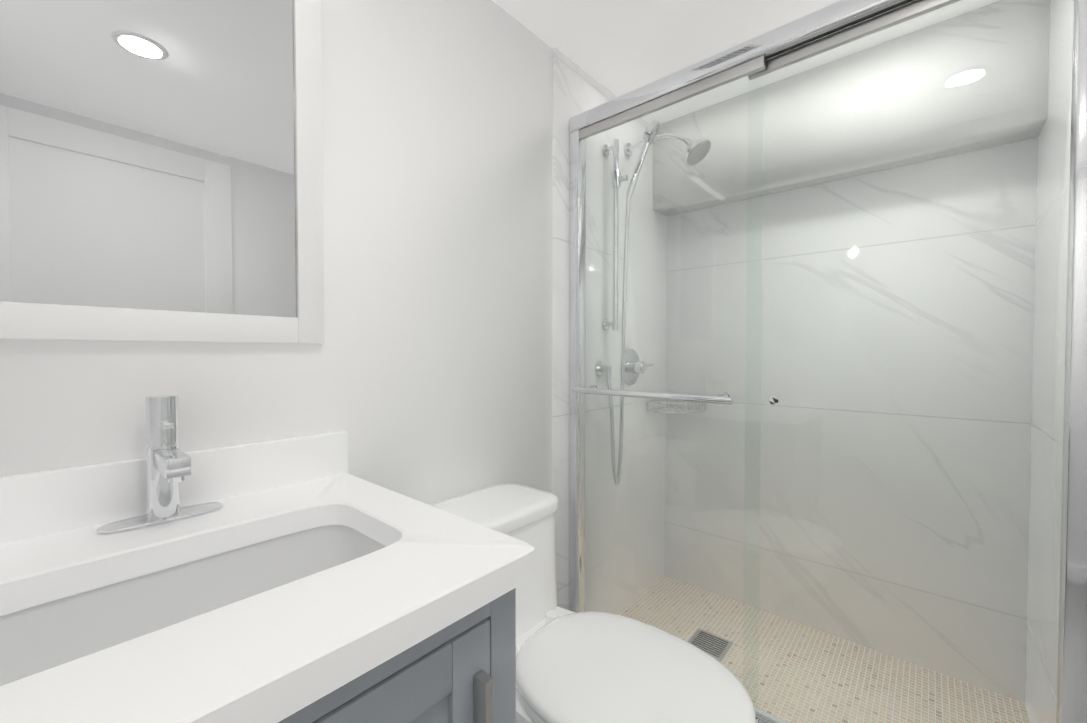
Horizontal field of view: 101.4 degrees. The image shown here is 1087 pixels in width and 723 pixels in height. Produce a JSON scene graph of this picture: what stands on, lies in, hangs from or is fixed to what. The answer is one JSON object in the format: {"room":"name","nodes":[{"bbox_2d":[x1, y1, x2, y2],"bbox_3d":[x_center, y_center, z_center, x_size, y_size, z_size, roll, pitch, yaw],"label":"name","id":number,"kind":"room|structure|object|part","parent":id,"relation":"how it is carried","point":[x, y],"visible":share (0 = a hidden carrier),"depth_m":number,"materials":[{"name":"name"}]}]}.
{"room":"bathroom","nodes":[
{"label":"bathroom","id":0,"kind":"room"},
{"bbox_2d":[0,0,552,504],"bbox_3d":[-0.439,0.023,1.043,0.084,2.300,1.390,1,2,41],"label":"wall","id":1,"kind":"structure","parent":0,"point":[424,372],"depth_m":0.89,"materials":[{"name":"white paint"}]},
{"bbox_3d":[-0.653,-0.410,0.741,0.023,0.752,0.544,1,2,41],"label":"mirror","id":2,"kind":"part","parent":1,"relation":"part of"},
{"bbox_2d":[552,47,666,614],"bbox_3d":[0.316,0.005,1.917,0.072,2.300,0.920,1,2,41],"label":"wall","id":3,"kind":"structure","parent":0,"point":[577,89],"depth_m":1.80,"materials":[{"name":"tile"}]},
{"bbox_2d":[595,120,660,484],"bbox_3d":[0.328,-0.212,1.723,0.241,1.391,0.092,0,1,20],"label":"rail","id":4,"kind":"object","parent":3,"relation":"attached to","point":[649,132],"depth_m":1.73,"materials":[{"name":"silver metal"}]},
{"bbox_2d":[624,349,652,384],"bbox_3d":[0.408,0.025,1.915,0.069,0.156,0.174,1,2,41],"label":"shower valve","id":5,"kind":"object","parent":3,"relation":"attached to","point":[629,367],"depth_m":1.90,"materials":[{"name":"silver metal"}]},
{"bbox_2d":[624,133,710,166],"bbox_3d":[0.489,-0.841,1.776,0.351,0.166,0.110,1,2,41],"label":"shower head","id":6,"kind":"object","parent":3,"relation":"attached to","point":[692,155],"depth_m":1.70},
{"bbox_2d":[569,0,1086,722],"bbox_3d":[0.567,0.069,1.218,1.225,1.860,0.052,1,2,41],"label":"shower door frame","id":7,"kind":"object","parent":3,"relation":"attached to","point":[815,26],"visible":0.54,"depth_m":0.86,"materials":[{"name":"silver metal"}]},
{"bbox_2d":[573,55,764,722],"bbox_3d":[0.337,0.086,1.369,0.607,1.787,0.082,1,2,41],"label":"glass","id":8,"kind":"object","parent":7,"relation":"attached to","point":[741,71],"visible":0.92,"depth_m":1.33,"materials":[{"name":"clear glass"}]},
{"bbox_2d":[743,0,1074,722],"bbox_3d":[0.796,0.093,1.047,0.603,1.787,0.032,1,2,41],"label":"glass","id":9,"kind":"object","parent":7,"relation":"attached to","point":[899,15],"visible":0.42,"depth_m":1.01,"materials":[{"name":"clear glass"}]},
{"bbox_2d":[492,0,998,123],"bbox_3d":[0.566,-1.091,0.715,1.980,0.060,2.350,1,2,41],"label":"ceiling","id":10,"kind":"structure","parent":0,"point":[617,48],"depth_m":1.45,"materials":[{"name":"white paint"}]},
{"bbox_2d":[652,0,1049,215],"bbox_3d":[1.019,-0.892,1.718,1.226,0.381,0.151,1,2,41],"label":"shower ceiling","id":11,"kind":"structure","parent":0,"point":[972,102],"depth_m":1.52,"materials":[{"name":"paint"}]},
{"bbox_2d":[665,137,1037,702],"bbox_3d":[1.106,0.007,1.799,1.300,2.300,0.060,1,2,41],"label":"wall","id":12,"kind":"structure","parent":0,"point":[980,221],"depth_m":1.66,"materials":[{"name":"tile"}]},
{"bbox_2d":[647,399,704,412],"bbox_3d":[0.615,0.208,2.058,0.196,0.049,0.196,1,2,41],"label":"shelf","id":13,"kind":"object","parent":12,"relation":"attached to","point":[666,410],"depth_m":2.03,"materials":[{"name":"silver metal"}]},
{"bbox_2d":[1025,0,1073,722],"bbox_3d":[1.323,0.021,1.107,0.060,2.300,0.819,1,2,41],"label":"wall","id":14,"kind":"structure","parent":0,"point":[1038,570],"depth_m":1.19,"materials":[{"name":"stone"}]},
{"bbox_3d":[0.316,1.155,0.473,1.980,0.060,1.587,1,2,41],"label":"floor","id":15,"kind":"structure","parent":0,"visible":0},
{"bbox_2d":[0,395,534,722],"bbox_3d":[-0.443,0.591,0.572,0.589,1.064,0.653,1,2,41],"label":"bathroom vanity","id":16,"kind":"object","parent":15,"relation":"on","point":[306,579],"visible":1,"depth_m":0.57,"materials":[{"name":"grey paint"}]},
{"bbox_2d":[96,395,222,533],"bbox_3d":[-0.580,0.155,0.688,0.144,0.198,0.156,1,2,41],"label":"faucet","id":17,"kind":"object","parent":16,"relation":"on","point":[167,465],"depth_m":0.70,"materials":[{"name":"silver metal"}]},
{"bbox_2d":[431,483,755,722],"bbox_3d":[0.060,0.744,1.008,0.766,0.740,0.376,1,2,41],"label":"toilet","id":18,"kind":"object","parent":15,"relation":"on","point":[588,667],"visible":0.65,"depth_m":0.94,"materials":[{"name":"ceramic"}]},
{"bbox_2d":[754,706,786,722],"bbox_3d":[0.569,1.054,1.241,1.226,0.110,0.130,1,2,41],"label":"curb","id":19,"kind":"object","parent":15,"relation":"on","point":[772,716],"depth_m":1.25,"materials":[{"name":"stone"}]},
{"label":"outside","id":20,"kind":"structure","parent":0,"visible":0},
{"bbox_2d":[619,576,1029,722],"bbox_3d":[0.833,1.122,1.556,1.338,0.080,0.800,1,2,41],"label":"floor","id":21,"kind":"structure","parent":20,"point":[662,590],"depth_m":1.54,"materials":[{"name":"tile"}]},
{"bbox_2d":[688,628,733,660],"bbox_3d":[0.633,1.077,1.696,0.136,0.003,0.136,1,2,41],"label":"shower drain","id":22,"kind":"object","parent":21,"relation":"in","point":[710,642],"depth_m":1.70,"materials":[{"name":"silver metal"}]}
]}

